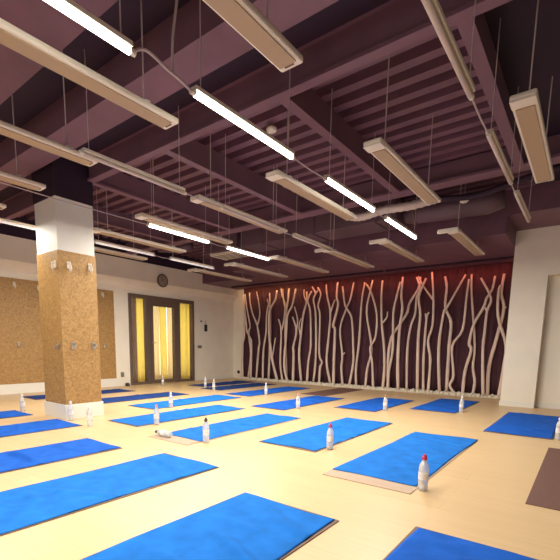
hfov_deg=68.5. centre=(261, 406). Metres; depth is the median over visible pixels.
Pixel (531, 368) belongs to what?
wall
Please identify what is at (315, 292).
branch
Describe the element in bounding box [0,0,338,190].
ceiling beam
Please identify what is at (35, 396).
towel
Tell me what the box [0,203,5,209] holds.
ceiling fixture
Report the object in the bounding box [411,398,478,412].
towel
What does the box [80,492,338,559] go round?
yoga mat
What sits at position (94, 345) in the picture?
wall hook
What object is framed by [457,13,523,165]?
ceiling beam
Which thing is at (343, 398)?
yoga mat
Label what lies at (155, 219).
ceiling fixture
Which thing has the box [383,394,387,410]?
water bottle
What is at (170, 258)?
lamp
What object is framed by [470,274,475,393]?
branch
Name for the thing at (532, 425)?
towel
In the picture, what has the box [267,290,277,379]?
branch
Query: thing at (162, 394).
towel
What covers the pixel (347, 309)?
branch
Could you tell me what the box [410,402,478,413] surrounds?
yoga mat
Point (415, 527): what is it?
yoga mat
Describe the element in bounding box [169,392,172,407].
water bottle
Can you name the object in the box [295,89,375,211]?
lamp
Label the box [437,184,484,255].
ceiling fixture
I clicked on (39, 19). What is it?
ceiling beam
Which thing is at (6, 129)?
ceiling fixture
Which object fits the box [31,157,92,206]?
column
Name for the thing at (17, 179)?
ceiling fixture
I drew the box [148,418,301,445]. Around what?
yoga mat
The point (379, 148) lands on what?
ceiling fixture
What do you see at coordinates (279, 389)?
towel
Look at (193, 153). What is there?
ceiling beam
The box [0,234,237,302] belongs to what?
beam
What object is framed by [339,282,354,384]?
branch
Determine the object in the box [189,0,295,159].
lamp
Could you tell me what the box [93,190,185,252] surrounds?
ceiling fixture
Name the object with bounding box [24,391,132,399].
yoga mat
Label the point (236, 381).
towel
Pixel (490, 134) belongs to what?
lamp
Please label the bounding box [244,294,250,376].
branch
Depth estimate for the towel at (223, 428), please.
5.16 m
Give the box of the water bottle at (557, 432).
[555,418,559,439]
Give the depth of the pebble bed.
10.10 m
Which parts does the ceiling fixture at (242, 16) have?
hanging rod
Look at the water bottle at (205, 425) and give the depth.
4.29 m
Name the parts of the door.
glass pane, glass pane, glass pane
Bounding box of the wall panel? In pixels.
[0,277,116,384]
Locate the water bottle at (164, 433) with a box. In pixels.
[155,430,171,437]
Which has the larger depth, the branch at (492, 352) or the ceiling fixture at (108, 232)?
the branch at (492, 352)
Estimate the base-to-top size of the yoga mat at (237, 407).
0.006 m
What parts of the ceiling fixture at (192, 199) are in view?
hanging rod, panel, hanging rod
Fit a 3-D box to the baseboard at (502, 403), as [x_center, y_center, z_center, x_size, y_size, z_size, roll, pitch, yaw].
[6.545,0.184,5.973,5.402,0.090,0.195,7,10,38]
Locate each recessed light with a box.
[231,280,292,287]
[294,270,383,280]
[385,256,513,271]
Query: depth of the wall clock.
10.67 m
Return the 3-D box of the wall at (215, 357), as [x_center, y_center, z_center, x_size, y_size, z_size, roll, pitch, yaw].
[-5.249,-1.439,8.071,0.200,2.400,14.350,7,10,38]
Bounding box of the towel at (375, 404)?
[337,397,412,410]
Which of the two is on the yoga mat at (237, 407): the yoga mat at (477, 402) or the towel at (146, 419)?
the towel at (146, 419)
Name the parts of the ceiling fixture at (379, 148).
hanging rod, panel, hanging rod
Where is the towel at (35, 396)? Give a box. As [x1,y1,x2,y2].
[23,395,44,398]
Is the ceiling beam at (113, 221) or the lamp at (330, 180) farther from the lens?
the ceiling beam at (113, 221)
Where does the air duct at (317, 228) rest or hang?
hanging from the ceiling at (423, 83)
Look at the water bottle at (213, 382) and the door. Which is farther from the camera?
the door
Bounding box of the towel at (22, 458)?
[0,438,119,471]
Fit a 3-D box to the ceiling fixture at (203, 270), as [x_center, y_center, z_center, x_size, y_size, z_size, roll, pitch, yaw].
[-0.912,-3.417,9.482,0.269,0.820,1.886,7,10,38]
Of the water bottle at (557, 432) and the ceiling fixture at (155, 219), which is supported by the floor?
the water bottle at (557, 432)
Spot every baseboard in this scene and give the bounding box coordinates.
[0,378,119,394]
[195,375,233,379]
[499,400,559,408]
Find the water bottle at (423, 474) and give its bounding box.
[418,454,428,490]
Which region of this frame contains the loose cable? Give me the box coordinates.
[135,0,191,92]
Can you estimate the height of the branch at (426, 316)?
1.810 m
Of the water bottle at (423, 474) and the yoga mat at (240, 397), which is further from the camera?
the yoga mat at (240, 397)
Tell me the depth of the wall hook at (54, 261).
5.26 m
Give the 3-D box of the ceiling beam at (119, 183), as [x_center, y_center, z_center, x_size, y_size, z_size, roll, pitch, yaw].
[-1.437,-3.279,6.567,0.100,0.270,2.700,7,10,38]
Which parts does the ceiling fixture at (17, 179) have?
hanging rod, panel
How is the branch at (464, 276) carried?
on the pebble bed
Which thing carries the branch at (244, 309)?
on the pebble bed
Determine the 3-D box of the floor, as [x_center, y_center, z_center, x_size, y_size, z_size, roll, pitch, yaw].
[-0.070,0.447,4.231,13.600,0.100,14.400,7,10,38]
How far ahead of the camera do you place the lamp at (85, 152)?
3.81 m
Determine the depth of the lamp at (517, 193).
4.52 m
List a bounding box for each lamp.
[0,161,210,243]
[0,218,35,229]
[44,0,136,57]
[78,49,186,194]
[94,188,154,255]
[155,234,214,268]
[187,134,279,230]
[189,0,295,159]
[212,233,268,259]
[280,177,332,251]
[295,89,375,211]
[375,171,416,238]
[421,0,475,100]
[472,18,518,184]
[511,144,532,222]
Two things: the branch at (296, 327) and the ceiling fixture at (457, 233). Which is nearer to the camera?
the ceiling fixture at (457, 233)
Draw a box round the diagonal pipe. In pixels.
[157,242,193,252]
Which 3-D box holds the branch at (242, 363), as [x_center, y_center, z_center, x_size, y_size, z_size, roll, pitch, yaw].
[-0.557,-2.172,12.756,0.156,2.558,0.078,7,10,38]
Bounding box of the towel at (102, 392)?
[101,389,132,393]
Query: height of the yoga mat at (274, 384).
0.006 m
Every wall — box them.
[0,215,201,273]
[0,271,233,385]
[233,289,243,377]
[500,225,559,406]
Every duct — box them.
[241,198,408,252]
[350,163,559,220]
[403,189,505,224]
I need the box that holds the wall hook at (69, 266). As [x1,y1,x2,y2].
[67,261,71,271]
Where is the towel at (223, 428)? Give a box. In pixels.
[172,413,297,440]
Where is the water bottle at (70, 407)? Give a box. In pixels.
[68,401,73,420]
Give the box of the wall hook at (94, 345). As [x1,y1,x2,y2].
[91,342,96,349]
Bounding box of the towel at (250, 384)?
[204,383,273,389]
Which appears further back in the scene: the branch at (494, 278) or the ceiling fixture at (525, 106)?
the branch at (494, 278)
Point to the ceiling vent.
(224, 255)
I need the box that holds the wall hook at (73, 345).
[71,342,76,349]
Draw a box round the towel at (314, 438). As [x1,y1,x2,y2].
[262,417,390,450]
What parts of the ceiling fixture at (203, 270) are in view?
panel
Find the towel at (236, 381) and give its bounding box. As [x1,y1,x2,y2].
[192,380,252,386]
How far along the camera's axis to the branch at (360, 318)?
10.45 m
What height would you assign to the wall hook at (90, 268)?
0.134 m
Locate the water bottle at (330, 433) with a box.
[326,423,333,449]
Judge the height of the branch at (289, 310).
2.578 m
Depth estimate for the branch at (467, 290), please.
8.95 m
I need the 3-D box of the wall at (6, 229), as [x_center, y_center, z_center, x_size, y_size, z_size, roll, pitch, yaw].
[-5.236,-3.566,7.581,0.400,0.650,14.050,7,10,38]
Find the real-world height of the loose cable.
0.829 m
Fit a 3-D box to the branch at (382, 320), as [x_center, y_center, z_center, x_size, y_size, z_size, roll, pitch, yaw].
[2.955,-1.746,10.005,0.242,2.599,0.079,7,10,38]
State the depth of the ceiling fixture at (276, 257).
7.91 m
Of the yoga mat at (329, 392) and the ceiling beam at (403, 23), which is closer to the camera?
the ceiling beam at (403, 23)
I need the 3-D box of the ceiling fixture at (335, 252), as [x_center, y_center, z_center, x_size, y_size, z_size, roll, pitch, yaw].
[1.587,-3.102,7.534,0.269,0.820,1.886,7,10,38]
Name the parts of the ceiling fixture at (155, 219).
hanging rod, panel, hanging rod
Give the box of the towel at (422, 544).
[385,528,535,559]
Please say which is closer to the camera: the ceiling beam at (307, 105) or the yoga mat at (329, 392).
the ceiling beam at (307, 105)
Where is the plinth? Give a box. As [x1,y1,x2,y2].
[44,401,103,419]
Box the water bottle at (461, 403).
[459,396,463,411]
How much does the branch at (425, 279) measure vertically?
2.556 m
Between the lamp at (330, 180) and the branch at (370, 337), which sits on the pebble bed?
the branch at (370, 337)
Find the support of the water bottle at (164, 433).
on the yoga mat at (175, 439)
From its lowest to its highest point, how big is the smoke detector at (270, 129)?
0.125 m
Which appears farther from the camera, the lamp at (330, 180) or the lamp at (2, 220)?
the lamp at (2, 220)
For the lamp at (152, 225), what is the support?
hanging from the ceiling at (423, 83)
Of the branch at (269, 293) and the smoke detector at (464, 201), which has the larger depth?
the branch at (269, 293)
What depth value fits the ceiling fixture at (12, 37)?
2.49 m
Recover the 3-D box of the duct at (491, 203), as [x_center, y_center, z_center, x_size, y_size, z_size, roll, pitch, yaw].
[2.870,-3.000,6.179,1.377,0.349,0.352,6,10,32]
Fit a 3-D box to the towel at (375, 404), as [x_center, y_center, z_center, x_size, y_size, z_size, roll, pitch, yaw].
[2.120,-0.074,7.518,0.731,0.031,1.921,7,10,38]
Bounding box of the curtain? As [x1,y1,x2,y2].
[243,262,512,395]
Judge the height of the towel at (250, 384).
0.023 m
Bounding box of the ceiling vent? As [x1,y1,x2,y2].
[210,251,250,259]
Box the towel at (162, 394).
[102,392,185,402]
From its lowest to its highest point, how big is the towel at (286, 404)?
0.040 m
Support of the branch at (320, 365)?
on the pebble bed
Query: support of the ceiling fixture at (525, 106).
hanging from the ceiling at (423, 83)
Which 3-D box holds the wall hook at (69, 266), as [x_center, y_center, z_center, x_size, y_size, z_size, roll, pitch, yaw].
[-2.490,-1.819,5.339,0.058,0.134,0.050,7,10,38]
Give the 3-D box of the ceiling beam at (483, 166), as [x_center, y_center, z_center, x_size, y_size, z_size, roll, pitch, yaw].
[1.916,-3.123,5.793,13.100,0.270,0.220,7,10,38]
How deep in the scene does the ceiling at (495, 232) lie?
7.79 m
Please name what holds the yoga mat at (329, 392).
on the floor
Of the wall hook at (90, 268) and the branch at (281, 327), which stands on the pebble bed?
the branch at (281, 327)
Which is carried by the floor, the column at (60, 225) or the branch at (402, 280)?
the column at (60, 225)
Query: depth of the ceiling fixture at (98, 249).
7.39 m
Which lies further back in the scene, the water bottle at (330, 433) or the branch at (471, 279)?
the branch at (471, 279)
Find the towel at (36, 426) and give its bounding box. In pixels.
[0,419,78,436]
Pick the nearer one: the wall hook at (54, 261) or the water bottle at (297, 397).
the wall hook at (54, 261)
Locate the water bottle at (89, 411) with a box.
[86,405,92,425]
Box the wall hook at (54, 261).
[51,260,55,270]
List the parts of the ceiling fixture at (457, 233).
panel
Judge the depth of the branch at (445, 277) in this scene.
9.13 m
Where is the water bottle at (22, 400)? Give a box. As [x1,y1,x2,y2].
[20,394,24,411]
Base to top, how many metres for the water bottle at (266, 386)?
0.264 m
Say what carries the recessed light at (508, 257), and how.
in the ceiling at (495, 232)
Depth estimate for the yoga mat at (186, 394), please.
7.68 m
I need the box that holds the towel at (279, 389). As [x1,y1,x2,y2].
[226,386,307,395]
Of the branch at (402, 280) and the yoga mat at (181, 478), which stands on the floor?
the yoga mat at (181, 478)
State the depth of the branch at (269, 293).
12.27 m
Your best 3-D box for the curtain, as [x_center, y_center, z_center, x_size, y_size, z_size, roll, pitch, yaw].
[2.342,-1.935,10.721,7.432,2.755,0.063,7,10,38]
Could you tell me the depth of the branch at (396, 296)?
9.85 m
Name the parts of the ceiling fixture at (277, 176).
hanging rod, panel, hanging rod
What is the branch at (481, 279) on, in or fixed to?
on the pebble bed
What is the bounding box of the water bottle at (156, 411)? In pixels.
[154,404,158,424]
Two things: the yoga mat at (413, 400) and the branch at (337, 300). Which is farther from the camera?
the branch at (337, 300)
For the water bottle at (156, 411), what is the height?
0.264 m
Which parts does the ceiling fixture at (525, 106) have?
panel, hanging rod, hanging rod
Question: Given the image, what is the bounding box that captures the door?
[128,293,194,384]
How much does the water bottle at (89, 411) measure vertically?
0.264 m
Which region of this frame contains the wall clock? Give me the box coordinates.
[157,274,167,286]
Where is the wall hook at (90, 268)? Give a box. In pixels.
[88,264,92,273]
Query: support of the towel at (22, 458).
on the yoga mat at (106, 443)
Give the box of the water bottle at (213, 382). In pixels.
[212,379,214,390]
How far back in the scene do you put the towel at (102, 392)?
9.05 m
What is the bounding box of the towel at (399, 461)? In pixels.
[333,432,477,485]
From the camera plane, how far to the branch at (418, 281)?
9.59 m
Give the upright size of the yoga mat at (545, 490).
0.006 m
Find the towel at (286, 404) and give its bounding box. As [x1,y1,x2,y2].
[253,396,342,409]
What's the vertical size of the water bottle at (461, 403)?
0.264 m
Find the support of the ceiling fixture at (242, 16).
hanging from the ceiling at (423, 83)
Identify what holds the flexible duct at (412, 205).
hanging from the ceiling beam at (483, 166)
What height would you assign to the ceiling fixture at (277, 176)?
0.818 m
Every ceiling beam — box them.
[0,0,117,104]
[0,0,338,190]
[0,0,511,223]
[92,205,174,242]
[93,172,230,229]
[123,134,559,253]
[164,140,300,214]
[280,89,399,192]
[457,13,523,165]
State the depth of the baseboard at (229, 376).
12.85 m
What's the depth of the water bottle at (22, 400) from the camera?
6.15 m
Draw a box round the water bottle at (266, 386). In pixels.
[264,383,267,394]
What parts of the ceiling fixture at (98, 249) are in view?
panel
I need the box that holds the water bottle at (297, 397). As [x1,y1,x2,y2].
[296,393,299,408]
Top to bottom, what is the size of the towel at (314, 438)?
0.036 m
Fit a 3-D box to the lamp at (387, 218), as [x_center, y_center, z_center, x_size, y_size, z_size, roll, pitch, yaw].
[1.798,-2.776,5.361,0.052,0.838,1.492,7,10,38]
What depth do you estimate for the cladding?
5.55 m
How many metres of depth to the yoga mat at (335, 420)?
4.25 m
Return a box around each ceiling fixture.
[0,0,177,129]
[0,50,97,166]
[0,95,45,190]
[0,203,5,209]
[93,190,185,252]
[94,212,147,260]
[135,158,232,243]
[187,242,251,281]
[190,132,287,233]
[203,0,302,71]
[224,232,287,277]
[265,110,356,220]
[268,235,328,272]
[314,214,373,267]
[363,54,440,204]
[369,200,423,262]
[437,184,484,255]
[509,0,554,183]
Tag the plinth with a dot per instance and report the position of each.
(52, 409)
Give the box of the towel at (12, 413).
[0,410,32,417]
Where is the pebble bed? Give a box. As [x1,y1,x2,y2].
[236,377,500,398]
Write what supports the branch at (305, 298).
on the pebble bed
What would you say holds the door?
in the wall at (215, 357)
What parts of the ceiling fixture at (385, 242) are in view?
panel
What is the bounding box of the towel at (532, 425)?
[484,412,559,438]
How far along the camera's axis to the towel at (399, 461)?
3.78 m
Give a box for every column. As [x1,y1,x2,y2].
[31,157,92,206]
[34,195,94,256]
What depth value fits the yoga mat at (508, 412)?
4.92 m
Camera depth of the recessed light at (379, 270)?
10.12 m
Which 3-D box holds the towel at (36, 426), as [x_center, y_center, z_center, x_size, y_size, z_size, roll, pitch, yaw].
[-3.123,0.282,4.561,0.671,0.040,1.999,7,10,38]
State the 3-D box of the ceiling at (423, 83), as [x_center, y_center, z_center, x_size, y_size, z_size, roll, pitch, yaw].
[-0.433,-3.021,2.960,13.300,0.280,12.700,7,10,38]
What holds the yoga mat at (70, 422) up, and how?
on the floor
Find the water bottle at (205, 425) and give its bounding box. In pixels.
[203,418,208,442]
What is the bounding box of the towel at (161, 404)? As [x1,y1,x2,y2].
[131,395,239,408]
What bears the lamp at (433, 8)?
hanging from the ceiling at (423, 83)
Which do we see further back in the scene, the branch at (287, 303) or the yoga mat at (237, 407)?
the branch at (287, 303)
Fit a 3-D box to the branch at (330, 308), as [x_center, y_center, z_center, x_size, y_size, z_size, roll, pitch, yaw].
[1.805,-1.935,10.989,0.324,2.620,0.081,7,10,38]
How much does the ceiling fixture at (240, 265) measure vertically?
0.820 m
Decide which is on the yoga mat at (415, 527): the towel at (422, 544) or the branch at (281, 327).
the towel at (422, 544)
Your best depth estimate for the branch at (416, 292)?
9.93 m
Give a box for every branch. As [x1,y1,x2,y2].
[241,294,244,376]
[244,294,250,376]
[244,309,251,377]
[249,292,259,377]
[262,305,268,378]
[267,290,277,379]
[267,293,270,378]
[278,288,285,380]
[282,288,289,376]
[283,289,296,380]
[292,306,297,380]
[298,290,307,380]
[306,291,311,381]
[312,286,317,381]
[317,287,322,382]
[325,284,335,382]
[332,282,338,383]
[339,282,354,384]
[342,286,354,384]
[355,282,365,384]
[364,280,372,386]
[365,283,377,386]
[380,280,387,386]
[386,282,400,387]
[386,286,418,387]
[396,277,403,388]
[405,277,420,388]
[416,278,426,389]
[418,272,434,390]
[422,312,429,390]
[437,274,465,392]
[444,276,452,391]
[449,279,469,393]
[461,276,495,392]
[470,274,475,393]
[480,278,491,395]
[485,273,505,395]
[496,284,505,396]
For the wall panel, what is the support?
attached to the wall at (215, 357)
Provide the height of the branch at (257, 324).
2.612 m
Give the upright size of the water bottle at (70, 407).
0.264 m
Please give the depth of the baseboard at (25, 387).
8.57 m
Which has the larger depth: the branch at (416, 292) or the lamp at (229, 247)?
the branch at (416, 292)
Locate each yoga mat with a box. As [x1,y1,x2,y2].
[0,422,82,437]
[0,443,121,473]
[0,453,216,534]
[0,453,218,535]
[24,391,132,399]
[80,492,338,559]
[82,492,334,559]
[103,394,189,403]
[107,407,244,426]
[128,397,240,409]
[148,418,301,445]
[200,384,276,390]
[229,388,310,396]
[251,398,343,410]
[259,420,392,452]
[301,388,362,395]
[323,433,477,493]
[334,400,413,411]
[383,526,537,559]
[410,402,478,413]
[483,412,555,439]
[525,448,559,510]
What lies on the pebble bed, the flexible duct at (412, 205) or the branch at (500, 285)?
the branch at (500, 285)
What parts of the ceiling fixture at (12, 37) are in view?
hanging rod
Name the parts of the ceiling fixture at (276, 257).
panel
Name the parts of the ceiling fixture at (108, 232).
hanging rod, panel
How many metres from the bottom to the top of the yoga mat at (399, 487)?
0.006 m
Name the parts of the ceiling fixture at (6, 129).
panel, hanging rod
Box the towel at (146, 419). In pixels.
[112,405,243,425]
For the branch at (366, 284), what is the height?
2.545 m
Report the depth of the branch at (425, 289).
9.31 m
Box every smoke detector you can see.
[266,124,276,133]
[460,184,468,203]
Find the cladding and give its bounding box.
[36,249,101,404]
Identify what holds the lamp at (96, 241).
hanging from the ceiling at (423, 83)
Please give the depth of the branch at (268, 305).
12.28 m
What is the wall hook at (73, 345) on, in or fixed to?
attached to the cladding
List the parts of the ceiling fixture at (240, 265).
panel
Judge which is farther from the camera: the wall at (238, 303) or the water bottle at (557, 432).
the wall at (238, 303)
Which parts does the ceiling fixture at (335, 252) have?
panel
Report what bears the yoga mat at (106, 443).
on the floor
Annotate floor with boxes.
[0,378,559,559]
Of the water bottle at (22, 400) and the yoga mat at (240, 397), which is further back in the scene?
the yoga mat at (240, 397)
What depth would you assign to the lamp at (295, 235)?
6.25 m
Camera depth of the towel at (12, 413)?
5.86 m
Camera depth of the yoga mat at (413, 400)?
6.87 m
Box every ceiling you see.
[0,0,559,260]
[202,180,559,289]
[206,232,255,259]
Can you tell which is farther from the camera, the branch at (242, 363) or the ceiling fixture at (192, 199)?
the branch at (242, 363)
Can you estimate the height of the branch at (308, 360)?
2.472 m
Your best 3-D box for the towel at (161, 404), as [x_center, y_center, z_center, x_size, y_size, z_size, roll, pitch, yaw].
[-1.323,-0.120,7.531,0.672,0.030,2.141,7,10,38]
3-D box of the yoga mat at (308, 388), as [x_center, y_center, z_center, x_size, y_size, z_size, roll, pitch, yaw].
[0.221,-0.366,9.499,0.678,0.006,2.371,7,10,38]
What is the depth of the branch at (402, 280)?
9.68 m
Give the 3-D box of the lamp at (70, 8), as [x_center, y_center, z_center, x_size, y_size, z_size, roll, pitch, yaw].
[-1.244,-2.262,1.544,0.052,0.838,1.756,7,10,38]

